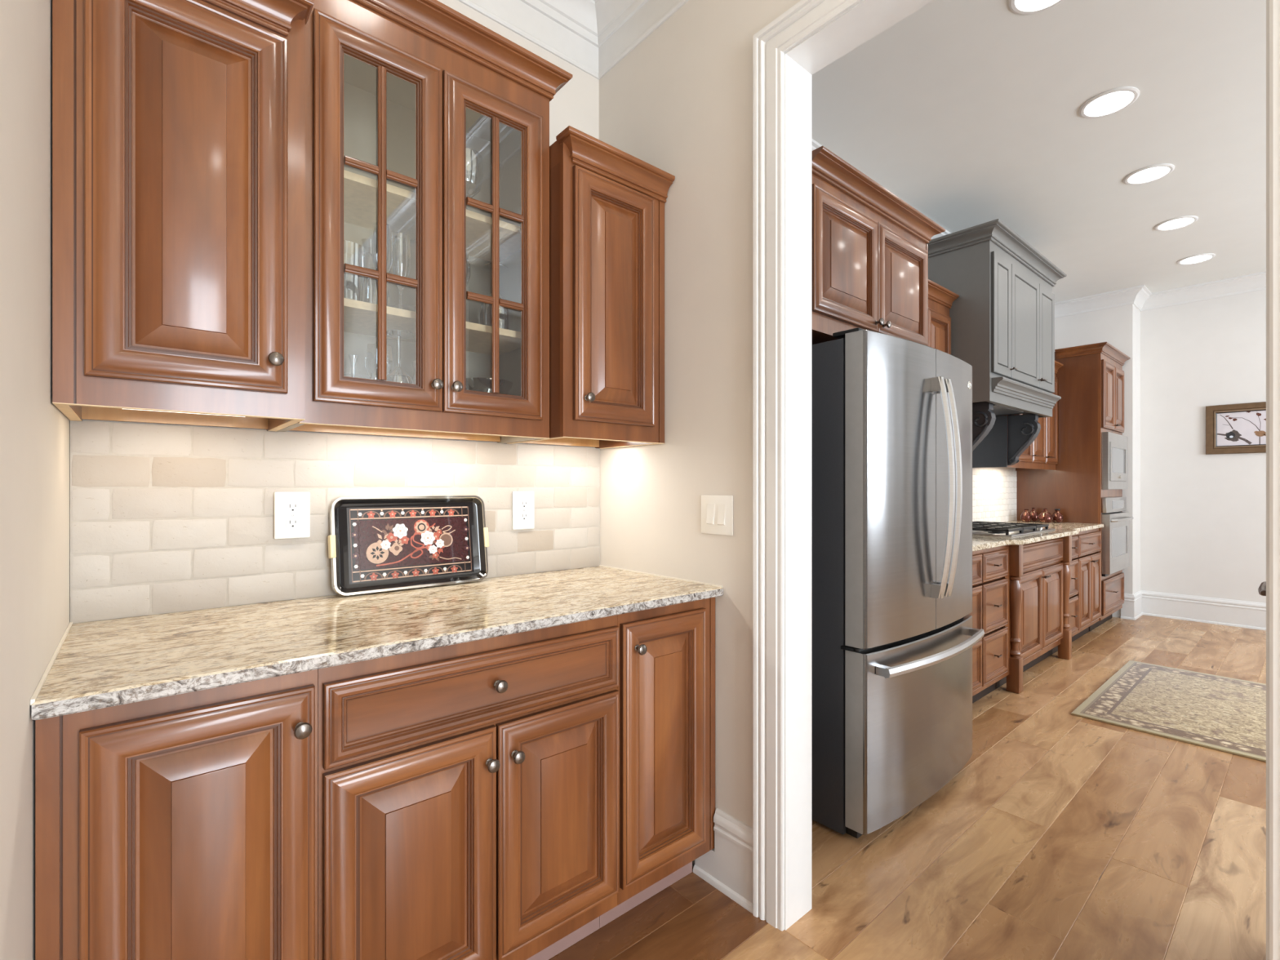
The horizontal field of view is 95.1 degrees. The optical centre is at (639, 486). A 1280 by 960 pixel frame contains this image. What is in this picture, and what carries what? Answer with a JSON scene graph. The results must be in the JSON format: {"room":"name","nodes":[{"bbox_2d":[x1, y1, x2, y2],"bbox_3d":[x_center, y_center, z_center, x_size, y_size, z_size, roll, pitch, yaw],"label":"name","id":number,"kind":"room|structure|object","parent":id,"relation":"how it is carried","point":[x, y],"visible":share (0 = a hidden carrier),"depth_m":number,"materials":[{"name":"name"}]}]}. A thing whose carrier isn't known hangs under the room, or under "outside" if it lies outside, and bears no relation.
{"room":"butler's pantry","nodes":[
{"label":"butler's pantry","id":0,"kind":"room"},
{"bbox_2d":[0,0,70,959],"bbox_3d":[0.071,-0.295,-0.355,0.120,3.030,4.520,0,0,-41],"label":"wall","id":1,"kind":"structure","parent":0,"point":[35,434],"depth_m":0.79,"materials":[{"name":"beige paint"}]},
{"bbox_2d":[52,0,314,431],"bbox_3d":[-0.980,-0.591,1.274,0.397,0.890,0.434,0,0,-41],"label":"upper cabinet","id":2,"kind":"object","parent":1,"relation":"attached to","point":[179,126],"visible":1,"depth_m":1.12,"materials":[{"name":"brown wood"}]},
{"bbox_2d":[128,408,245,417],"bbox_3d":[-1.013,-0.174,1.310,0.244,0.014,0.056,0,0,-41],"label":"light","id":3,"kind":"object","parent":2,"relation":"attached to","point":[129,409],"visible":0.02,"depth_m":1.32,"materials":[{"name":"white plastic"}]},
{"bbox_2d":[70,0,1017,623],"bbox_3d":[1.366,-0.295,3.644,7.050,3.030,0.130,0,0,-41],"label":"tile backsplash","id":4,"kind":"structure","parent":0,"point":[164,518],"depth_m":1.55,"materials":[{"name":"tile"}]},
{"bbox_2d":[274,491,310,539],"bbox_3d":[-0.934,0.076,1.573,0.084,0.125,0.010,0,0,-41],"label":"electrical outlet","id":5,"kind":"object","parent":4,"relation":"attached to","point":[291,509],"visible":1,"depth_m":1.57,"materials":[{"name":"white plastic"}]},
{"bbox_2d":[285,517,299,528],"bbox_3d":[-0.932,0.098,1.570,0.031,0.029,0.002,0,0,-41],"label":"socket","id":6,"kind":"object","parent":5,"relation":"attached to","point":[291,522],"depth_m":1.57,"materials":[{"name":"white plastic"}]},
{"bbox_2d":[285,502,299,512],"bbox_3d":[-0.932,0.055,1.570,0.031,0.029,0.002,0,0,-41],"label":"socket","id":7,"kind":"object","parent":5,"relation":"attached to","point":[291,507],"depth_m":1.57,"materials":[{"name":"white plastic"}]},
{"bbox_2d":[276,0,573,443],"bbox_3d":[-0.587,-0.694,1.663,0.713,1.096,0.354,0,0,-41],"label":"upper cabinet","id":8,"kind":"object","parent":4,"relation":"attached to","point":[397,92],"visible":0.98,"depth_m":1.56,"materials":[{"name":"brown wood"}]},
{"bbox_2d":[343,257,346,297],"bbox_3d":[-0.837,-0.537,1.566,0.092,0.150,0.092,0,0,-41],"label":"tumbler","id":9,"kind":"object","parent":8,"relation":"on","point":[344,260],"visible":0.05,"depth_m":1.57,"materials":[{"name":"clear glass"}]},
{"bbox_2d":[347,354,359,377],"bbox_3d":[-0.797,-0.282,1.627,0.048,0.164,0.048,0,0,-41],"label":"champagne flute","id":10,"kind":"object","parent":8,"relation":"in","point":[348,355],"visible":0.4,"depth_m":1.62,"materials":[{"name":"clear glass"}]},
{"bbox_2d":[343,240,366,302],"bbox_3d":[-0.750,-0.537,1.495,0.092,0.150,0.092,0,0,-41],"label":"tumbler","id":11,"kind":"object","parent":8,"relation":"on","point":[362,251],"visible":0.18,"depth_m":1.49,"materials":[{"name":"clear glass"}]},
{"bbox_2d":[346,373,381,380],"bbox_3d":[-0.764,-0.240,1.523,0.171,0.081,0.171,0,0,-41],"label":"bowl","id":12,"kind":"object","parent":8,"relation":"in","point":[369,377],"visible":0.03,"depth_m":1.50,"materials":[{"name":"clear glass"}]},
{"bbox_2d":[350,238,392,306],"bbox_3d":[-0.752,-0.572,1.639,0.108,0.220,0.108,0,0,-41],"label":"carafe","id":13,"kind":"object","parent":8,"relation":"in","point":[353,286],"visible":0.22,"depth_m":1.61,"materials":[{"name":"clear glass"}]},
{"bbox_2d":[363,343,394,377],"bbox_3d":[-0.737,-0.298,1.652,0.079,0.196,0.079,0,0,-41],"label":"wine glass","id":14,"kind":"object","parent":8,"relation":"in","point":[366,367],"visible":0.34,"depth_m":1.63,"materials":[{"name":"clear glass"}]},
{"bbox_2d":[371,222,392,273],"bbox_3d":[-0.679,-0.574,1.543,0.062,0.225,0.062,0,0,-41],"label":"champagne flute","id":15,"kind":"object","parent":8,"relation":"in","point":[389,260],"visible":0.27,"depth_m":1.53,"materials":[{"name":"clear glass"}]},
{"bbox_2d":[386,329,414,383],"bbox_3d":[-0.652,-0.307,1.580,0.086,0.214,0.086,0,0,-41],"label":"wine glass","id":16,"kind":"object","parent":8,"relation":"in","point":[398,374],"visible":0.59,"depth_m":1.57,"materials":[{"name":"clear glass"}]},
{"bbox_2d":[391,231,410,309],"bbox_3d":[-0.656,-0.574,1.603,0.062,0.225,0.062,0,0,-41],"label":"champagne flute","id":17,"kind":"object","parent":8,"relation":"in","point":[407,268],"visible":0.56,"depth_m":1.59,"materials":[{"name":"clear glass"}]},
{"bbox_2d":[391,304,415,311],"bbox_3d":[-0.677,-0.488,1.710,0.112,0.053,0.112,0,0,-41],"label":"bowl","id":18,"kind":"object","parent":8,"relation":"in","point":[411,308],"visible":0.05,"depth_m":1.66,"materials":[{"name":"clear glass"}]},
{"bbox_2d":[412,360,415,384],"bbox_3d":[-0.592,-0.275,1.670,0.132,0.149,0.094,0,0,-41],"label":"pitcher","id":19,"kind":"object","parent":8,"relation":"in","point":[414,362],"visible":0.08,"depth_m":1.63,"materials":[{"name":"clear glass"}]},
{"bbox_2d":[466,250,470,286],"bbox_3d":[-0.525,-0.564,1.662,0.083,0.205,0.083,0,0,-41],"label":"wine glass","id":20,"kind":"object","parent":8,"relation":"in","point":[468,264],"visible":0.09,"depth_m":1.66,"materials":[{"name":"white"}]},
{"bbox_2d":[466,146,483,209],"bbox_3d":[-0.519,-0.877,1.733,0.108,0.204,0.108,0,0,-41],"label":"goblet","id":21,"kind":"object","parent":8,"relation":"in","point":[477,175],"visible":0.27,"depth_m":1.72,"materials":[{"name":"clear glass"}]},
{"bbox_2d":[478,262,513,330],"bbox_3d":[-0.432,-0.559,1.754,0.103,0.194,0.103,0,0,-41],"label":"goblet","id":22,"kind":"object","parent":8,"relation":"in","point":[486,267],"visible":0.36,"depth_m":1.73,"materials":[{"name":"clear glass"}]},
{"bbox_2d":[490,163,503,220],"bbox_3d":[-0.450,-0.892,1.845,0.068,0.235,0.068,0,0,-41],"label":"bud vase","id":23,"kind":"object","parent":8,"relation":"on","point":[502,166],"visible":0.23,"depth_m":1.84,"materials":[{"name":"clear glass"}]},
{"bbox_2d":[512,491,533,529],"bbox_3d":[-0.405,0.082,2.034,0.084,0.132,0.010,0,0,-41],"label":"electrical outlet","id":24,"kind":"object","parent":4,"relation":"attached to","point":[522,501],"visible":1,"depth_m":2.03,"materials":[{"name":"white plastic"}]},
{"bbox_2d":[520,512,528,520],"bbox_3d":[-0.402,0.103,2.031,0.031,0.029,0.002,0,0,-41],"label":"socket","id":25,"kind":"object","parent":24,"relation":"attached to","point":[523,516],"depth_m":2.03,"materials":[{"name":"white plastic"}]},
{"bbox_2d":[520,499,528,508],"bbox_3d":[-0.402,0.060,2.031,0.031,0.029,0.002,0,0,-41],"label":"socket","id":26,"kind":"object","parent":24,"relation":"attached to","point":[523,503],"depth_m":2.03,"materials":[{"name":"white plastic"}]},
{"bbox_2d":[506,125,675,448],"bbox_3d":[-0.180,-0.589,1.964,0.419,0.886,0.426,0,0,-41],"label":"upper cabinet","id":27,"kind":"object","parent":4,"relation":"attached to","point":[606,203],"visible":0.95,"depth_m":1.79,"materials":[{"name":"brown wood"}]},
{"bbox_2d":[811,146,945,346],"bbox_3d":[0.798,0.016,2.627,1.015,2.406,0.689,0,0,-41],"label":"upper cabinet","id":28,"kind":"object","parent":4,"relation":"attached to","point":[869,247],"visible":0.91,"depth_m":2.29,"materials":[{"name":"brown wood"}]},
{"bbox_2d":[928,279,959,354],"bbox_3d":[1.451,-0.666,3.404,1.057,1.037,0.358,0,0,-41],"label":"upper cabinet","id":29,"kind":"object","parent":4,"relation":"attached to","point":[940,300],"visible":0.12,"depth_m":3.52,"materials":[{"name":"brown wood"}]},
{"bbox_2d":[926,218,1066,467],"bbox_3d":[2.407,-0.851,4.065,1.380,1.409,0.597,0,0,-41],"label":"range hood","id":30,"kind":"object","parent":4,"relation":"attached to","point":[1002,316],"visible":0.78,"depth_m":3.68,"materials":[{"name":"grey paint"}]},
{"bbox_2d":[991,360,1063,471],"bbox_3d":[3.091,-0.603,4.809,1.199,0.915,0.357,0,0,-41],"label":"upper cabinet","id":31,"kind":"object","parent":4,"relation":"attached to","point":[1042,454],"visible":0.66,"depth_m":4.87,"materials":[{"name":"brown wood"}]},
{"bbox_2d":[811,137,1266,318],"bbox_3d":[3.572,-1.745,2.563,5.804,0.130,4.400,0,0,-41],"label":"trim","id":32,"kind":"structure","parent":4,"relation":"attached to","point":[1140,296],"depth_m":5.37,"materials":[{"name":"white paint"}]},
{"bbox_2d":[599,0,800,866],"bbox_3d":[1.319,-0.295,0.635,0.125,3.030,4.400,0,0,-41],"label":"wall","id":33,"kind":"structure","parent":0,"point":[679,103],"depth_m":1.83,"materials":[{"name":"beige paint"}]},
{"bbox_2d":[457,0,688,79],"bbox_3d":[0.714,-1.693,0.116,1.470,0.235,4.400,0,0,-41],"label":"trim","id":34,"kind":"structure","parent":33,"relation":"attached to","point":[593,37],"depth_m":2.12,"materials":[{"name":"white paint"}]},
{"bbox_2d":[701,494,733,535],"bbox_3d":[0.234,0.086,1.798,0.011,0.121,0.129,0,0,-41],"label":"light switch","id":35,"kind":"object","parent":33,"relation":"attached to","point":[717,511],"visible":1,"depth_m":1.79,"materials":[{"name":"white plastic"}]},
{"bbox_2d":[693,808,752,913],"bbox_3d":[0.253,1.105,1.768,0.021,0.230,0.240,0,0,-41],"label":"baseboard","id":36,"kind":"structure","parent":33,"relation":"attached to","point":[727,867],"depth_m":1.74,"materials":[{"name":"white paint"}]},
{"bbox_2d":[752,0,1279,959],"bbox_3d":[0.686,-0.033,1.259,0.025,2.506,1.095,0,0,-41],"label":"trim","id":37,"kind":"structure","parent":33,"relation":"attached to","point":[805,18],"depth_m":1.62,"materials":[{"name":"white paint"}]},
{"bbox_2d":[548,614,1266,959],"bbox_3d":[2.958,1.230,2.038,7.620,0.020,4.600,0,0,-41],"label":"floor","id":38,"kind":"structure","parent":0,"point":[1062,835],"depth_m":1.91,"materials":[{"name":"brown wood"}]},
{"bbox_2d":[35,669,317,959],"bbox_3d":[-0.919,0.776,1.180,0.368,0.886,0.654,0,0,-41],"label":"base cabinet","id":39,"kind":"object","parent":38,"relation":"on","point":[184,826],"visible":0.91,"depth_m":0.95,"materials":[{"name":"brown wood"}]},
{"bbox_2d":[317,614,618,959],"bbox_3d":[-0.508,0.776,1.531,0.711,0.886,0.654,0,0,-41],"label":"base cabinet","id":40,"kind":"object","parent":38,"relation":"on","point":[468,793],"visible":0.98,"depth_m":1.28,"materials":[{"name":"brown wood"}]},
{"bbox_2d":[30,564,723,719],"bbox_3d":[-0.510,0.317,1.545,1.469,0.030,0.634,0,0,-41],"label":"countertop","id":41,"kind":"structure","parent":40,"relation":"on","point":[107,663],"depth_m":1.24,"materials":[{"name":"beige stone"}]},
{"bbox_2d":[328,495,488,595],"bbox_3d":[-0.679,0.166,1.766,0.469,0.277,0.058,0,0,-41],"label":"serving tray","id":42,"kind":"object","parent":41,"relation":"on","point":[393,543],"visible":1,"depth_m":1.75,"materials":[{"name":"black paint"}]},
{"bbox_2d":[599,597,715,928],"bbox_3d":[-0.092,0.776,1.888,0.384,0.886,0.654,0,0,-41],"label":"base cabinet","id":43,"kind":"object","parent":38,"relation":"on","point":[666,688],"visible":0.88,"depth_m":1.64,"materials":[{"name":"brown wood"}]},
{"bbox_2d":[811,327,984,838],"bbox_3d":[0.884,0.339,2.496,0.920,1.760,0.886,0,0,-41],"label":"refrigerator","id":44,"kind":"object","parent":38,"relation":"on","point":[893,635],"visible":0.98,"depth_m":2.07,"materials":[{"name":"grey metal"}]},
{"bbox_2d":[968,545,1008,703],"bbox_3d":[1.573,0.778,3.319,1.143,0.881,0.646,0,0,-41],"label":"base cabinet","id":45,"kind":"object","parent":38,"relation":"on","point":[990,566],"visible":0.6,"depth_m":3.26,"materials":[{"name":"brown wood"}]},
{"bbox_2d":[995,535,1071,693],"bbox_3d":[2.439,0.778,4.050,1.116,0.881,0.661,0,0,-41],"label":"base cabinet","id":46,"kind":"object","parent":38,"relation":"on","point":[1040,572],"visible":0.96,"depth_m":3.78,"materials":[{"name":"brown wood"}]},
{"bbox_2d":[972,520,1103,551],"bbox_3d":[2.402,0.323,4.003,3.295,0.030,0.688,0,0,-41],"label":"countertop","id":47,"kind":"structure","parent":46,"relation":"on","point":[1062,529],"depth_m":3.67,"materials":[{"name":"stone"}]},
{"bbox_2d":[972,520,1055,537],"bbox_3d":[2.449,0.285,4.063,0.900,0.044,0.510,0,0,-41],"label":"gas cooktop","id":48,"kind":"object","parent":47,"relation":"in","point":[980,528],"visible":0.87,"depth_m":3.87,"materials":[{"name":"silver metal"}]},
{"bbox_2d":[1020,509,1031,522],"bbox_3d":[3.374,0.251,5.112,0.085,0.113,0.085,0,0,-41],"label":"decorative jar","id":49,"kind":"object","parent":47,"relation":"on","point":[1026,517],"visible":1,"depth_m":5.09,"materials":[{"name":"orange metal"}]},
{"bbox_2d":[1029,507,1038,521],"bbox_3d":[3.478,0.246,5.175,0.090,0.122,0.090,0,0,-41],"label":"decorative jar","id":50,"kind":"object","parent":47,"relation":"on","point":[1033,513],"visible":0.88,"depth_m":5.14,"materials":[{"name":"orange metal"}]},
{"bbox_2d":[1037,508,1053,523],"bbox_3d":[3.469,0.246,5.009,0.108,0.122,0.108,0,0,-41],"label":"decorative jar","id":51,"kind":"object","parent":47,"relation":"on","point":[1045,516],"visible":1,"depth_m":4.98,"materials":[{"name":"orange metal"}]},
{"bbox_2d":[1052,508,1063,522],"bbox_3d":[3.589,0.248,5.030,0.085,0.119,0.085,0,0,-41],"label":"decorative jar","id":52,"kind":"object","parent":47,"relation":"on","point":[1058,517],"visible":0.98,"depth_m":5.01,"materials":[{"name":"orange metal"}]},
{"bbox_2d":[1017,342,1130,631],"bbox_3d":[3.956,0.014,5.344,0.903,2.409,0.669,0,0,-41],"label":"tall cabinet","id":53,"kind":"object","parent":38,"relation":"on","point":[1091,379],"visible":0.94,"depth_m":5.01,"materials":[{"name":"brown wood"}]},
{"bbox_2d":[1102,431,1127,488],"bbox_3d":[3.978,-0.218,5.320,0.746,0.477,0.620,0,0,-41],"label":"microwave","id":54,"kind":"object","parent":53,"relation":"in","point":[1114,446],"visible":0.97,"depth_m":5.00,"materials":[{"name":"silver metal"}]},
{"bbox_2d":[1102,496,1133,576],"bbox_3d":[3.995,0.420,5.300,0.746,0.659,0.673,0,0,-41],"label":"wall oven","id":55,"kind":"object","parent":53,"relation":"in","point":[1115,531],"visible":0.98,"depth_m":4.98,"materials":[{"name":"white metal"}]},
{"bbox_2d":[1052,528,1101,653],"bbox_3d":[3.255,0.778,4.750,1.028,0.881,0.661,0,0,-41],"label":"base cabinet","id":56,"kind":"object","parent":38,"relation":"on","point":[1085,594],"visible":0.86,"depth_m":4.53,"materials":[{"name":"brown wood"}]},
{"bbox_2d":[1071,660,1266,761],"bbox_3d":[3.167,1.214,3.250,1.460,0.010,0.940,0,0,-41],"label":"area rug","id":57,"kind":"object","parent":38,"relation":"on","point":[1226,714],"visible":1,"depth_m":3.21,"materials":[{"name":"beige fabric"}]},
{"bbox_2d":[811,0,1266,302],"bbox_3d":[3.571,-1.860,2.641,5.905,0.100,4.520,0,0,-41],"label":"ceiling","id":58,"kind":"structure","parent":0,"point":[966,112],"depth_m":2.94,"materials":[{"name":"paint"}]},
{"bbox_2d":[1008,0,1063,14],"bbox_3d":[1.472,-1.806,2.128,0.224,0.008,0.224,0,0,-41],"label":"recessed light","id":59,"kind":"object","parent":58,"relation":"in","point":[1037,6],"visible":1,"depth_m":2.20,"materials":[{"name":"white paint"}]},
{"bbox_2d":[1079,86,1139,118],"bbox_3d":[2.208,-1.806,2.758,0.224,0.008,0.224,0,0,-41],"label":"recessed light","id":60,"kind":"object","parent":58,"relation":"in","point":[1111,101],"visible":1,"depth_m":2.75,"materials":[{"name":"white paint"}]},
{"bbox_2d":[1123,163,1174,184],"bbox_3d":[2.943,-1.806,3.387,0.224,0.008,0.224,0,0,-41],"label":"recessed light","id":61,"kind":"object","parent":58,"relation":"in","point":[1153,172],"visible":1,"depth_m":3.38,"materials":[{"name":"white paint"}]},
{"bbox_2d":[1154,215,1198,231],"bbox_3d":[3.678,-1.806,4.017,0.224,0.008,0.224,0,0,-41],"label":"recessed light","id":62,"kind":"object","parent":58,"relation":"in","point":[1182,221],"visible":1,"depth_m":4.01,"materials":[{"name":"white paint"}]},
{"bbox_2d":[1177,253,1215,264],"bbox_3d":[4.413,-1.806,4.647,0.224,0.008,0.224,0,0,-41],"label":"recessed light","id":63,"kind":"object","parent":58,"relation":"in","point":[1195,259],"visible":1,"depth_m":4.64,"materials":[{"name":"white paint"}]},
{"bbox_2d":[1054,303,1140,617],"bbox_3d":[4.434,-0.295,5.827,0.450,3.030,0.804,0,0,-41],"label":"wall","id":64,"kind":"structure","parent":0,"point":[1119,326],"depth_m":5.48,"materials":[{"name":"white paint"}]},
{"bbox_2d":[1140,288,1266,603],"bbox_3d":[6.037,-0.295,4.224,0.100,3.030,3.716,0,0,-41],"label":"wall","id":65,"kind":"structure","parent":0,"point":[1203,516],"depth_m":5.29,"materials":[{"name":"white paint"}]},
{"bbox_2d":[1120,590,1266,630],"bbox_3d":[5.831,1.105,4.102,0.371,0.230,3.800,0,0,-41],"label":"baseboard","id":66,"kind":"structure","parent":65,"relation":"attached to","point":[1229,612],"depth_m":5.30,"materials":[{"name":"white paint"}]},
{"bbox_2d":[1205,401,1266,454],"bbox_3d":[5.308,-0.506,4.974,0.030,0.432,0.723,0,0,-41],"label":"framed picture","id":67,"kind":"object","parent":65,"relation":"attached to","point":[1241,428],"visible":0.94,"depth_m":5.10,"materials":[{"name":"brown wood"}]},
{"bbox_2d":[1257,581,1266,595],"bbox_3d":[1.407,0.194,1.282,0.800,2.028,0.100,0,0,-41],"label":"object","id":68,"kind":"structure","parent":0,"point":[1262,588],"depth_m":1.47,"materials":[{"name":"silver metal"}]},
{"bbox_3d":[-0.472,-0.233,1.793,0.188,0.018,0.188,0,0,-41],"label":"plate","id":69,"kind":"object","parent":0,"visible":0},
{"bbox_3d":[-0.472,-0.241,1.793,0.188,0.018,0.188,0,0,-41],"label":"plate","id":70,"kind":"object","parent":69,"relation":"on","visible":0},
{"bbox_2d":[466,377,513,394],"bbox_3d":[-0.472,-0.285,1.793,0.164,0.070,0.164,0,0,-41],"label":"serving bowl","id":71,"kind":"object","parent":70,"relation":"on","point":[474,384],"visible":0.32,"depth_m":1.73,"materials":[{"name":"silver metal"}]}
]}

